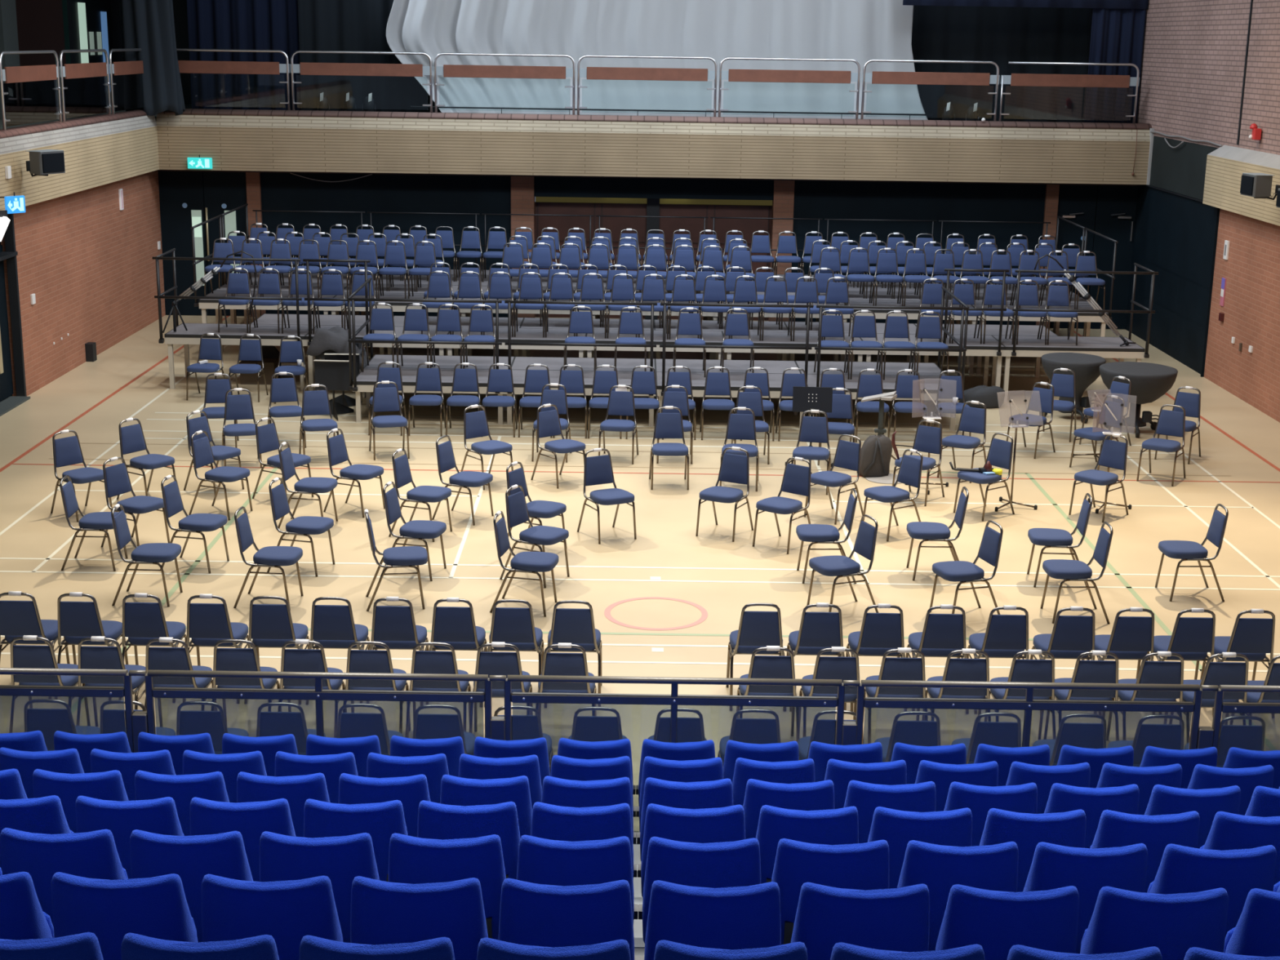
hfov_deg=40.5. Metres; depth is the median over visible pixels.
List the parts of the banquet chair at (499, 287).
seat, backrest, frame, leg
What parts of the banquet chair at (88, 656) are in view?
leg, leg, backrest, frame, seat, leg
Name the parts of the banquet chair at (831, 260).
backrest, frame, seat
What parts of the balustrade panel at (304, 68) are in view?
bracket plate, bracket plate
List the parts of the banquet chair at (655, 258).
frame, backrest, seat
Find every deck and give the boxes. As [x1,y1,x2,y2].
[164,323,315,391]
[198,290,337,363]
[214,282,349,352]
[234,274,358,324]
[243,266,360,318]
[250,313,384,354]
[304,324,448,391]
[328,292,462,355]
[343,284,466,316]
[352,367,506,424]
[355,275,458,315]
[363,268,460,313]
[364,354,515,407]
[387,315,524,356]
[444,327,586,357]
[459,294,590,357]
[481,270,577,279]
[481,277,577,287]
[481,285,581,295]
[504,369,656,426]
[511,356,655,410]
[520,317,654,358]
[585,328,724,359]
[589,298,718,359]
[596,287,710,319]
[597,279,707,319]
[598,277,705,319]
[653,319,787,360]
[655,358,800,413]
[655,371,804,428]
[716,274,818,321]
[716,291,834,361]
[717,301,848,361]
[722,331,865,361]
[784,321,920,362]
[795,360,946,414]
[804,373,959,431]
[834,275,942,284]
[845,299,978,374]
[848,283,952,320]
[848,291,960,363]
[860,333,1004,386]
[914,323,1058,388]
[944,276,1059,333]
[946,284,1076,336]
[956,293,1088,363]
[965,302,1109,377]
[990,335,1145,401]
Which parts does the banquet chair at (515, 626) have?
backrest, frame, seat, leg, leg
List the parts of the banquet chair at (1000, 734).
seat, backrest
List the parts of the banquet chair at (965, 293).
leg, leg, backrest, frame, seat, leg, leg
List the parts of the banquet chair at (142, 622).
leg, leg, backrest, frame, seat, leg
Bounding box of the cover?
[306,326,367,403]
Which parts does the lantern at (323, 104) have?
barn door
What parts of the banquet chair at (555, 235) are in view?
backrest, frame, seat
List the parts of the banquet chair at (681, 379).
backrest, frame, seat, leg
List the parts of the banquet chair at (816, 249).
frame, backrest, seat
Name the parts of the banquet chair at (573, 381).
backrest, frame, seat, leg, leg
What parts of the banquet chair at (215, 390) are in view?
seat, frame, backrest, leg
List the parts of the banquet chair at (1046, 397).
leg, leg, seat, leg, frame, backrest, leg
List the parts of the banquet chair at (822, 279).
leg, frame, backrest, seat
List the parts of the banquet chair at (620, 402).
leg, leg, seat, backrest, frame, leg, leg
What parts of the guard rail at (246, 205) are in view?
post, rail, post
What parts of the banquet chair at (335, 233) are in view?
backrest, frame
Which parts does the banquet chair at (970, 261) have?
backrest, frame, seat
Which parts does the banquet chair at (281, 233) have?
backrest, frame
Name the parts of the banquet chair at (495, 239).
leg, leg, seat, backrest, frame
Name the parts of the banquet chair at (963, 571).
leg, seat, leg, leg, frame, backrest, leg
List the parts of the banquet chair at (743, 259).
backrest, frame, seat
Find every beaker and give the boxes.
[297,359,302,366]
[952,397,958,404]
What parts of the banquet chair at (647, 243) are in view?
frame, seat, backrest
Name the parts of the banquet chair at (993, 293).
leg, leg, backrest, frame, seat, leg, leg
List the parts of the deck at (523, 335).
leg, leg, frame, leg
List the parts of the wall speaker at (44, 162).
panel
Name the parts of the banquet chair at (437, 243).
leg, seat, backrest, frame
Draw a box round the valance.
[902,0,1148,8]
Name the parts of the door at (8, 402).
pull handle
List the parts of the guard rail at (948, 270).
post, rail, rail, post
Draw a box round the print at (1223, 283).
[1221,277,1225,288]
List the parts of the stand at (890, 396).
post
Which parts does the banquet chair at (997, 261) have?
backrest, frame, seat, leg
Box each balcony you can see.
[0,115,159,210]
[155,114,1150,184]
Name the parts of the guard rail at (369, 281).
post, rail, rail, post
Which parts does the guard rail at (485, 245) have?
post, rail, post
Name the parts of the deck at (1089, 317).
leg, leg, frame, leg, leg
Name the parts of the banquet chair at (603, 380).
leg, seat, frame, backrest, leg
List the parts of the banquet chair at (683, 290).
leg, backrest, frame, seat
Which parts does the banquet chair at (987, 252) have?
leg, frame, backrest, seat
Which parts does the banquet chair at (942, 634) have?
leg, seat, frame, backrest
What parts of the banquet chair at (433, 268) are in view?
seat, backrest, frame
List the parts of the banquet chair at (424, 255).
leg, leg, seat, frame, backrest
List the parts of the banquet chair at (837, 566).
leg, seat, leg, leg, frame, backrest, leg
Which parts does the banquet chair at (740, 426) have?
leg, seat, backrest, frame, leg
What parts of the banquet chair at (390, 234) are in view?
backrest, frame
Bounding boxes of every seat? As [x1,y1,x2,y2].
[0,730,47,751]
[0,747,84,798]
[0,768,27,799]
[0,795,73,871]
[0,827,128,927]
[0,871,54,940]
[0,932,103,959]
[32,768,128,832]
[51,871,197,959]
[53,730,131,773]
[75,795,184,879]
[90,748,176,800]
[121,933,279,959]
[129,829,253,942]
[134,770,229,835]
[137,732,214,775]
[182,750,266,803]
[189,797,296,881]
[201,874,342,959]
[222,733,297,776]
[236,771,329,837]
[259,831,379,942]
[275,751,358,803]
[298,935,454,959]
[303,798,407,881]
[306,733,381,777]
[338,773,430,837]
[350,875,488,959]
[366,752,448,803]
[387,833,506,939]
[390,735,464,777]
[417,800,520,879]
[440,774,532,837]
[458,753,542,808]
[473,736,550,788]
[476,937,631,959]
[497,878,639,959]
[516,835,637,921]
[530,801,637,877]
[541,776,636,844]
[550,755,635,817]
[557,737,635,794]
[635,738,715,804]
[635,755,723,830]
[636,777,733,862]
[637,803,745,897]
[638,836,760,942]
[639,880,781,959]
[653,939,807,959]
[723,740,799,782]
[732,757,814,805]
[742,778,834,839]
[755,804,858,884]
[771,838,888,945]
[791,882,929,959]
[808,741,882,782]
[824,759,906,808]
[830,942,985,959]
[843,780,935,843]
[867,806,972,888]
[890,742,966,784]
[897,840,1018,951]
[915,760,998,811]
[935,884,1079,959]
[943,781,1037,846]
[973,743,1049,786]
[979,808,1085,892]
[1005,761,1090,813]
[1007,944,1162,959]
[1022,841,1147,954]
[1044,782,1139,848]
[1056,744,1133,787]
[1080,886,1228,959]
[1089,809,1199,893]
[1096,762,1182,814]
[1139,746,1217,788]
[1144,784,1240,848]
[1146,844,1276,937]
[1183,946,1279,959]
[1187,764,1274,815]
[1200,811,1279,885]
[1222,746,1279,789]
[1223,888,1279,956]
[1244,786,1279,817]
[1273,881,1279,893]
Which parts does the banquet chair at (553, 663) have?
leg, leg, backrest, seat, frame, leg, leg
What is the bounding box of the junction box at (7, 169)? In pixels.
[4,165,11,178]
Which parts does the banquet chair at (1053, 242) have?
backrest, frame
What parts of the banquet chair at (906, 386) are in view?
leg, leg, frame, backrest, seat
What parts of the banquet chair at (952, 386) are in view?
leg, backrest, frame, seat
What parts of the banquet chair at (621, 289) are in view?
leg, seat, backrest, frame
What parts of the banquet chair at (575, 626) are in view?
backrest, frame, seat, leg, leg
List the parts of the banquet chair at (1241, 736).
seat, backrest, frame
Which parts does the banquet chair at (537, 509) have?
backrest, frame, leg, seat, leg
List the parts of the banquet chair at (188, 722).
backrest, frame, seat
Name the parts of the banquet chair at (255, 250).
seat, backrest, frame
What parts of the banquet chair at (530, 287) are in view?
leg, leg, seat, backrest, frame, leg, leg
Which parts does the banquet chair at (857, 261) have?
backrest, frame, seat, leg, leg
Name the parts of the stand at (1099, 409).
leg, arm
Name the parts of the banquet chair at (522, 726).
backrest, seat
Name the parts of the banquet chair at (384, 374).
leg, seat, backrest, frame, leg, leg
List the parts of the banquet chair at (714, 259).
backrest, frame, seat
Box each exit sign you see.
[0,191,25,213]
[186,154,212,168]
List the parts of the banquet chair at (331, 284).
leg, leg, seat, backrest, frame, leg, leg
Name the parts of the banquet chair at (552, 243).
seat, backrest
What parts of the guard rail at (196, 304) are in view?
post, rail, rail, post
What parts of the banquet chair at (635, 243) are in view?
seat, backrest, frame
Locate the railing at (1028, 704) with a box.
[855,680,1202,749]
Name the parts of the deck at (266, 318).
leg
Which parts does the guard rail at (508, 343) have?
post, rail, rail, post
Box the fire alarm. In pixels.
[1248,123,1262,140]
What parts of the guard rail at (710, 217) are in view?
post, rail, post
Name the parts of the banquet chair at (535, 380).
leg, leg, seat, frame, backrest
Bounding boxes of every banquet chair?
[0,591,70,698]
[8,635,90,733]
[23,698,99,751]
[50,429,112,522]
[54,591,128,700]
[59,475,128,571]
[75,635,145,726]
[99,700,175,735]
[101,456,169,546]
[111,503,182,607]
[116,417,176,499]
[118,592,186,702]
[144,637,217,727]
[160,475,229,573]
[176,701,248,754]
[182,594,248,703]
[183,409,244,494]
[186,333,225,399]
[188,430,253,520]
[200,373,239,448]
[204,237,236,296]
[211,639,281,728]
[217,267,255,333]
[218,231,252,288]
[222,387,262,468]
[228,333,268,402]
[233,238,265,297]
[233,506,303,610]
[241,222,273,273]
[244,595,310,704]
[248,231,282,287]
[248,267,286,333]
[252,417,313,498]
[256,702,325,755]
[262,238,293,297]
[266,477,334,577]
[267,371,306,448]
[268,223,300,274]
[274,335,308,404]
[276,231,304,285]
[277,441,337,528]
[277,639,346,737]
[281,268,318,333]
[291,239,321,297]
[295,223,326,275]
[298,383,338,454]
[304,231,332,274]
[306,596,369,704]
[312,269,348,333]
[320,240,351,297]
[322,224,352,279]
[323,428,385,517]
[333,232,363,275]
[336,703,403,755]
[342,640,410,733]
[343,269,377,333]
[348,224,377,280]
[349,240,382,298]
[360,232,391,291]
[361,302,399,372]
[364,509,427,611]
[366,596,428,706]
[368,361,406,435]
[368,380,409,460]
[375,225,404,280]
[377,240,410,298]
[380,481,446,581]
[388,233,419,291]
[388,448,452,542]
[396,302,433,368]
[402,225,431,281]
[405,642,471,737]
[408,240,436,299]
[408,362,445,436]
[412,704,475,755]
[416,233,444,291]
[421,271,453,334]
[422,262,453,319]
[426,597,487,706]
[428,226,457,281]
[430,303,465,368]
[431,435,493,525]
[445,362,481,435]
[452,271,484,334]
[453,262,483,310]
[455,226,484,281]
[460,404,513,489]
[462,304,496,368]
[469,641,533,733]
[481,363,517,437]
[482,226,507,282]
[483,262,511,325]
[483,271,514,337]
[484,599,543,706]
[489,511,558,617]
[493,705,553,770]
[497,242,524,300]
[499,484,569,588]
[502,235,529,268]
[506,461,567,551]
[509,226,533,278]
[513,263,542,326]
[514,271,545,337]
[518,363,551,438]
[525,242,554,301]
[530,235,558,269]
[530,403,585,488]
[531,382,571,462]
[535,642,596,719]
[540,227,562,269]
[542,263,572,326]
[543,600,602,707]
[545,272,576,337]
[552,364,587,438]
[555,243,582,301]
[559,235,586,269]
[562,227,588,269]
[563,305,596,370]
[568,706,626,742]
[572,264,602,327]
[576,272,607,338]
[577,448,636,544]
[583,243,611,301]
[587,236,613,270]
[587,364,622,439]
[592,227,614,270]
[598,384,638,464]
[602,264,631,327]
[606,273,637,338]
[612,244,640,302]
[613,306,646,371]
[614,236,640,270]
[615,228,641,270]
[625,364,659,439]
[631,265,661,328]
[638,274,668,339]
[641,244,669,302]
[642,229,667,264]
[642,237,668,293]
[648,405,688,489]
[648,707,706,742]
[656,385,693,464]
[661,265,690,328]
[662,365,696,439]
[668,229,694,279]
[668,274,699,339]
[669,237,696,293]
[670,244,697,302]
[672,306,706,377]
[690,266,720,328]
[695,229,721,280]
[695,446,753,542]
[697,238,723,280]
[697,244,727,303]
[699,275,730,338]
[699,366,735,440]
[717,708,780,767]
[719,407,759,491]
[720,266,750,328]
[720,307,754,373]
[721,230,747,280]
[724,238,751,280]
[725,602,786,711]
[727,245,755,304]
[730,275,761,340]
[731,385,769,464]
[736,645,799,742]
[740,366,774,441]
[747,230,774,280]
[750,266,780,329]
[752,457,811,554]
[760,275,792,341]
[774,231,801,281]
[775,367,809,441]
[777,266,810,329]
[786,602,846,711]
[789,275,823,341]
[791,409,831,494]
[795,488,857,583]
[797,710,856,759]
[799,646,863,744]
[801,231,827,273]
[804,434,863,524]
[806,514,878,613]
[807,240,836,282]
[809,267,839,330]
[813,309,849,379]
[815,368,851,441]
[817,247,845,305]
[817,387,855,465]
[822,276,853,342]
[826,231,854,287]
[836,240,865,298]
[845,247,875,306]
[845,310,883,379]
[845,603,906,711]
[853,368,889,442]
[854,231,883,288]
[862,240,893,298]
[862,448,923,542]
[862,647,928,743]
[871,248,903,306]
[874,711,940,762]
[878,310,915,379]
[880,232,911,288]
[888,240,920,299]
[889,368,928,439]
[892,418,944,506]
[898,248,932,306]
[905,604,968,714]
[906,486,968,581]
[910,311,948,376]
[911,233,940,288]
[915,278,951,343]
[916,241,946,294]
[921,648,991,721]
[927,248,960,306]
[929,520,1003,614]
[932,369,971,436]
[937,400,986,483]
[939,233,971,287]
[944,241,977,300]
[946,278,982,343]
[951,712,1021,764]
[953,432,1014,521]
[959,248,990,307]
[966,605,1029,714]
[973,234,1002,289]
[973,242,1003,300]
[977,279,1013,344]
[983,249,1017,307]
[984,649,1056,739]
[1000,242,1032,297]
[1006,382,1055,458]
[1008,234,1034,289]
[1008,279,1047,345]
[1012,249,1047,308]
[1026,493,1092,589]
[1028,243,1061,285]
[1030,606,1096,714]
[1031,235,1057,290]
[1032,713,1106,765]
[1038,368,1075,442]
[1039,280,1078,345]
[1040,250,1076,309]
[1040,521,1113,623]
[1043,650,1119,740]
[1056,243,1088,302]
[1068,433,1128,522]
[1069,250,1105,310]
[1069,395,1124,470]
[1079,375,1131,445]
[1086,607,1155,715]
[1106,651,1183,740]
[1106,714,1184,767]
[1136,404,1185,486]
[1146,608,1215,715]
[1154,386,1200,464]
[1155,503,1228,601]
[1168,652,1248,742]
[1184,715,1265,767]
[1200,608,1275,718]
[1229,654,1279,725]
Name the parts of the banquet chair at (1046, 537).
leg, leg, seat, frame, leg, leg, backrest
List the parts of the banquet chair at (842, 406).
backrest, frame, seat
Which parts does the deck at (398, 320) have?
leg, leg, leg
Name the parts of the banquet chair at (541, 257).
backrest, frame, seat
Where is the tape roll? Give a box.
[991,468,1002,475]
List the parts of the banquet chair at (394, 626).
backrest, frame, seat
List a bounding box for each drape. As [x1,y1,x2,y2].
[116,0,185,115]
[186,0,301,110]
[297,0,441,112]
[911,5,1093,122]
[1084,8,1146,123]
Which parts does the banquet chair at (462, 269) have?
seat, backrest, frame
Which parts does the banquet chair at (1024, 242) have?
backrest, frame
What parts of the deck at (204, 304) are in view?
leg, leg, frame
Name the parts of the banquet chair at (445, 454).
leg, backrest, frame, leg, leg, seat, leg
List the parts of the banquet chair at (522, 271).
seat, frame, backrest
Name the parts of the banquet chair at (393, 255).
leg, leg, seat, backrest, frame, leg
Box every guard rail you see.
[151,256,302,343]
[155,248,178,339]
[190,214,224,306]
[221,203,249,284]
[253,209,364,266]
[302,258,369,346]
[346,277,373,390]
[348,297,502,393]
[367,211,479,267]
[481,213,593,270]
[504,300,657,395]
[595,215,708,270]
[659,302,813,395]
[710,217,822,271]
[814,305,968,399]
[824,218,936,276]
[937,286,969,387]
[938,220,1050,278]
[941,268,1008,355]
[1011,269,1158,358]
[1053,216,1084,295]
[1080,227,1118,319]
[1128,262,1154,354]
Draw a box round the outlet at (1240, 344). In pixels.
[1238,342,1242,351]
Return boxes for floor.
[0,103,191,128]
[0,315,1279,831]
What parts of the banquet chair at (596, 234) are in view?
backrest, frame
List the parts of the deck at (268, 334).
leg, leg, frame, leg, leg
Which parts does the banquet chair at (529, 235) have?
backrest, frame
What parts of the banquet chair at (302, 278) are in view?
leg, leg, seat, backrest, frame, leg, leg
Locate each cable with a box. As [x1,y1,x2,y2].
[290,173,372,182]
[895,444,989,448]
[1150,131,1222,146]
[1164,137,1183,147]
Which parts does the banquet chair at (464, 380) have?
leg, leg, seat, backrest, frame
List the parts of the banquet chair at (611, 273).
leg, backrest, frame, seat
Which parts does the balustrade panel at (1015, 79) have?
bracket plate, bracket plate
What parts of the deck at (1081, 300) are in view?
leg, leg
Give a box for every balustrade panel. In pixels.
[0,49,62,129]
[58,48,111,121]
[108,48,143,114]
[176,48,290,110]
[290,50,432,112]
[433,52,575,114]
[577,54,717,116]
[718,57,860,119]
[860,59,999,120]
[999,61,1139,123]
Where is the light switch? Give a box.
[157,240,160,249]
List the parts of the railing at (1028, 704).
post, post, rail, post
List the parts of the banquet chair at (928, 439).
leg, seat, frame, backrest, leg, leg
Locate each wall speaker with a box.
[25,149,65,177]
[1240,173,1279,199]
[1275,188,1279,208]
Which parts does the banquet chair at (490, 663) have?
leg, leg, backrest, frame, seat, leg, leg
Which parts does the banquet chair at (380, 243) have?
seat, backrest, frame, leg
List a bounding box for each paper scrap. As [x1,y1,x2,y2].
[198,360,208,364]
[982,471,995,475]
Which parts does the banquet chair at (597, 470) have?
leg, leg, backrest, frame, seat, leg, leg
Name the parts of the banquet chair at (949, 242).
frame, backrest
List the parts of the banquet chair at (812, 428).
seat, frame, backrest, leg, leg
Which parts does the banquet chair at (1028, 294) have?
leg, leg, frame, backrest, seat, leg, leg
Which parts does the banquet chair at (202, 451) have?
leg, backrest, frame, leg, leg, seat, leg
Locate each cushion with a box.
[43,911,54,937]
[122,867,128,879]
[1080,928,1087,947]
[1146,881,1153,893]
[1223,927,1235,952]
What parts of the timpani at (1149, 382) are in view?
leg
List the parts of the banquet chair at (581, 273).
frame, seat, backrest, leg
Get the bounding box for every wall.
[0,0,71,119]
[0,170,166,395]
[110,0,191,104]
[156,169,1140,328]
[535,196,772,205]
[1125,135,1220,377]
[1137,0,1279,422]
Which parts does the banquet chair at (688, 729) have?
seat, backrest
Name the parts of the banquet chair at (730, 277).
leg, frame, backrest, seat, leg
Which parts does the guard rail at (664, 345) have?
post, rail, rail, post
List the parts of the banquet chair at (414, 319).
leg, leg, seat, backrest, frame, leg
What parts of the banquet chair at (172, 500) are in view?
leg, backrest, frame, leg, seat, leg, leg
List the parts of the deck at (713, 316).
frame, leg, leg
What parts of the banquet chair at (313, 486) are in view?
leg, backrest, leg, frame, seat, leg, leg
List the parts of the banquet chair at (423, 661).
leg, leg, backrest, frame, seat, leg, leg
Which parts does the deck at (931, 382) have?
frame, leg, leg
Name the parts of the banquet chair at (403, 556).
backrest, leg, leg, frame, seat, leg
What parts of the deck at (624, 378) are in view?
leg, leg, frame, leg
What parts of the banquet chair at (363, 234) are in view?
backrest, frame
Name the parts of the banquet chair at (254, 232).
backrest, frame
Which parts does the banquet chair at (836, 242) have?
backrest, frame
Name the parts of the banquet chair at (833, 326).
leg, frame, backrest, seat, leg, leg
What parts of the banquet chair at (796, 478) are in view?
leg, leg, seat, leg, frame, backrest, leg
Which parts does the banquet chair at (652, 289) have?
seat, backrest, frame, leg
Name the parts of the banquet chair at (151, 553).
backrest, leg, frame, leg, seat, leg, leg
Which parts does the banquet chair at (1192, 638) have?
seat, frame, backrest, leg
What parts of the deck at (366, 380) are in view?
leg, leg, frame, leg, leg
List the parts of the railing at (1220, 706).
post, rail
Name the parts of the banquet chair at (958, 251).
leg, frame, backrest, seat, leg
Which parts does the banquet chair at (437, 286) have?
seat, backrest, frame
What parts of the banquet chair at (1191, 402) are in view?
leg, backrest, frame, seat, leg, leg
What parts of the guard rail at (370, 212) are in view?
rail, post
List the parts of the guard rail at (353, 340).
post, rail, rail, post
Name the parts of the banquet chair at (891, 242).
backrest, frame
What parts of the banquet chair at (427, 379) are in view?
leg, leg, seat, backrest, frame, leg, leg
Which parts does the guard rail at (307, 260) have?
post, rail, rail, post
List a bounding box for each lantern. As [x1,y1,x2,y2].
[316,92,329,111]
[344,92,355,111]
[362,93,375,111]
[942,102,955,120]
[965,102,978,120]
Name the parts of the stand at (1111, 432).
arm, acrylic panel, leg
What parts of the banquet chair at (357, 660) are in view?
leg, leg, backrest, frame, seat, leg, leg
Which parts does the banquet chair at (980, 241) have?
frame, backrest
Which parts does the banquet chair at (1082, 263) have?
leg, leg, backrest, frame, seat, leg, leg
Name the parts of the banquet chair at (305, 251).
seat, backrest, frame, leg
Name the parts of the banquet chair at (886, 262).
leg, leg, frame, backrest, seat, leg, leg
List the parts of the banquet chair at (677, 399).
leg, backrest, frame, seat, leg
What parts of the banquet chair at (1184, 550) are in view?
leg, leg, seat, leg, frame, leg, backrest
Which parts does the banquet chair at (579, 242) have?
seat, backrest, frame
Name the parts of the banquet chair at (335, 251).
leg, seat, frame, backrest, leg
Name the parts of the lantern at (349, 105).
barn door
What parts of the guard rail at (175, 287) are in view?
post, rail, rail, post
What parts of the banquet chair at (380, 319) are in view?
leg, leg, seat, backrest, frame, leg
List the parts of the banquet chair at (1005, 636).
leg, seat, frame, backrest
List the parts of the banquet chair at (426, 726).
backrest, seat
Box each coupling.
[128,670,147,752]
[489,675,506,740]
[841,680,860,745]
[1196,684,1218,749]
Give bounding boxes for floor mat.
[865,473,901,484]
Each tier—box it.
[633,844,641,863]
[633,871,642,897]
[633,897,643,937]
[634,937,644,955]
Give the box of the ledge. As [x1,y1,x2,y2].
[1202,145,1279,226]
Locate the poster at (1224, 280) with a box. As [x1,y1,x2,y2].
[1219,277,1226,306]
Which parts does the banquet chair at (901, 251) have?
leg, frame, backrest, seat, leg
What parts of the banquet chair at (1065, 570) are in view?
leg, leg, seat, frame, leg, leg, backrest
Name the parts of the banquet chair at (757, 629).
leg, leg, seat, frame, backrest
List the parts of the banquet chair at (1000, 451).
leg, seat, leg, leg, frame, backrest, leg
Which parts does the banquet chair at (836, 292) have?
frame, backrest, seat, leg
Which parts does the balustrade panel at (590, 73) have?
bracket plate, bracket plate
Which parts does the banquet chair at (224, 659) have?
leg, leg, backrest, frame, seat, leg, leg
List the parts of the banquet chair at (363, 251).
leg, seat, backrest, frame, leg, leg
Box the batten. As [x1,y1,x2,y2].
[410,106,933,119]
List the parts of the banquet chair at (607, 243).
seat, backrest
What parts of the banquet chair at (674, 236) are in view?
frame, backrest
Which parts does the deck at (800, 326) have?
leg, leg, leg, leg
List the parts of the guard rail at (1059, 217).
post, rail, post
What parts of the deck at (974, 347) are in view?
leg, frame, leg, leg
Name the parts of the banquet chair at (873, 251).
leg, frame, backrest, seat, leg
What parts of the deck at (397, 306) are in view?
leg, frame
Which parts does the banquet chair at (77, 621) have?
leg, leg, backrest, frame, seat, leg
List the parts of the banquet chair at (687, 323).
leg, frame, backrest, seat, leg, leg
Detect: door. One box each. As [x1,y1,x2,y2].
[0,213,30,416]
[66,0,113,97]
[157,170,251,315]
[534,198,772,320]
[1049,184,1137,328]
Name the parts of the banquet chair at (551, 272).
seat, frame, backrest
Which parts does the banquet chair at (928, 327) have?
leg, leg, frame, backrest, seat, leg, leg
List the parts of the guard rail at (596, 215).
rail, rail, post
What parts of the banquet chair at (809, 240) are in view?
seat, frame, backrest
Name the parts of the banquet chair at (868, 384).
leg, backrest, frame, seat, leg, leg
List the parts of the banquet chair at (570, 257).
backrest, frame, seat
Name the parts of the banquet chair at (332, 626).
backrest, frame, seat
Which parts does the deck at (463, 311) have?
leg, leg, frame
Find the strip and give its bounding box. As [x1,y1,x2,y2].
[118,188,124,210]
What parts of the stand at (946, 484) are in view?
arm, leg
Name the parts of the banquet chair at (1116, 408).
leg, seat, leg, frame, backrest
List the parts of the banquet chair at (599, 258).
backrest, frame, seat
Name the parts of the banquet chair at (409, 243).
leg, seat, backrest, frame, leg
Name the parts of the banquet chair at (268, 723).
frame, backrest, seat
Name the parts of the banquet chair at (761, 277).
leg, frame, backrest, seat, leg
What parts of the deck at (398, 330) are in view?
leg, frame, leg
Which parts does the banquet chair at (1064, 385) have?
backrest, frame, seat, leg, leg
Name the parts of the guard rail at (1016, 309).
post, rail, rail, post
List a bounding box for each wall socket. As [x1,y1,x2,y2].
[30,293,35,304]
[1231,337,1235,343]
[1248,345,1253,352]
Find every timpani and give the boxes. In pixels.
[1039,352,1106,422]
[1099,361,1177,437]
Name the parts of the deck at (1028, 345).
leg, leg, frame, leg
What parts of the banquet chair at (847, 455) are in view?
leg, leg, seat, leg, frame, backrest, leg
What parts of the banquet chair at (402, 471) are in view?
leg, backrest, frame, leg, leg, seat, leg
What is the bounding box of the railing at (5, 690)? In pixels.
[0,667,133,752]
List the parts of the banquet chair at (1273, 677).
leg, leg, frame, seat, backrest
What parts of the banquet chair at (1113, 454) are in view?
leg, leg, seat, leg, frame, backrest, leg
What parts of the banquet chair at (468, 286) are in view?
seat, backrest, frame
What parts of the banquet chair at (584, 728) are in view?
backrest, seat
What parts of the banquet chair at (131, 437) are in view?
backrest, frame, leg, leg, seat, leg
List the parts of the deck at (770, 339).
leg, frame, leg, leg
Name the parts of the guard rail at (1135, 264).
post, rail, rail, post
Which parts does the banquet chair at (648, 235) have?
backrest, frame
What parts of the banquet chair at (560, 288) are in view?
leg, leg, seat, backrest, frame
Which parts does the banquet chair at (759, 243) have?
backrest, frame, seat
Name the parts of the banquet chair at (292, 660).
leg, leg, backrest, frame, seat, leg, leg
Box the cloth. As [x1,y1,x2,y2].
[386,0,928,119]
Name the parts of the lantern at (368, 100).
barn door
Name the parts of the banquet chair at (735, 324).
leg, leg, frame, backrest, seat, leg, leg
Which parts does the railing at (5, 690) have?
rail, post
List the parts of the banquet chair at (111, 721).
backrest, frame, seat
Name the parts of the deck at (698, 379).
leg, frame, leg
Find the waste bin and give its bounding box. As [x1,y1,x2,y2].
[84,342,97,361]
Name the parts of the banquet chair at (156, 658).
leg, backrest, frame, seat, leg, leg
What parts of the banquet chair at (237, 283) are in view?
leg, leg, seat, backrest, frame, leg, leg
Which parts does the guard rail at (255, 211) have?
post, rail, post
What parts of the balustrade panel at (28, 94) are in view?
bracket plate, glass pane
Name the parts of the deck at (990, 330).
leg, leg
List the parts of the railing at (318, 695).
post, rail, post, post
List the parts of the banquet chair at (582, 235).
backrest, frame, seat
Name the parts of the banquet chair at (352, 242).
seat, backrest, frame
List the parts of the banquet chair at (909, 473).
leg, seat, leg, leg, frame, backrest, leg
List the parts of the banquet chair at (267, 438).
leg, backrest, frame, seat, leg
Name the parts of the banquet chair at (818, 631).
leg, seat, frame, backrest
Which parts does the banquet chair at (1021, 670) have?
leg, leg, seat, frame, backrest, leg, leg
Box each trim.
[0,109,146,137]
[157,108,1151,128]
[1146,128,1154,185]
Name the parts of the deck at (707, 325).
leg, leg, leg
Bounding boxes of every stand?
[162,250,257,333]
[313,360,354,420]
[324,353,361,410]
[785,386,833,474]
[861,391,897,460]
[905,378,952,494]
[949,462,993,472]
[995,391,1043,511]
[1034,253,1135,346]
[1071,390,1112,458]
[1087,395,1134,513]
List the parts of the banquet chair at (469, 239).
leg, leg, seat, backrest, frame, leg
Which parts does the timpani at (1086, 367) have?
leg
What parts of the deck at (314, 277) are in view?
leg, leg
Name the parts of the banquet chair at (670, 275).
leg, backrest, frame, seat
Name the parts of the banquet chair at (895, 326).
leg, leg, backrest, frame, seat, leg, leg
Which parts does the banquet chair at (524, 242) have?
seat, backrest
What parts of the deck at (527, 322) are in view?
leg, leg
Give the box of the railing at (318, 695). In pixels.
[144,670,491,738]
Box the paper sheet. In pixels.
[615,387,626,391]
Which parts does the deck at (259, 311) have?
leg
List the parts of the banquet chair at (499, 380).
seat, backrest, frame, leg, leg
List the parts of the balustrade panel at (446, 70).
bracket plate, bracket plate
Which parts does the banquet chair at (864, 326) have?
leg, leg, backrest, frame, seat, leg, leg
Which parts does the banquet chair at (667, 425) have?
leg, leg, frame, backrest, seat, leg, leg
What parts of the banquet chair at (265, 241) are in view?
leg, seat, backrest, frame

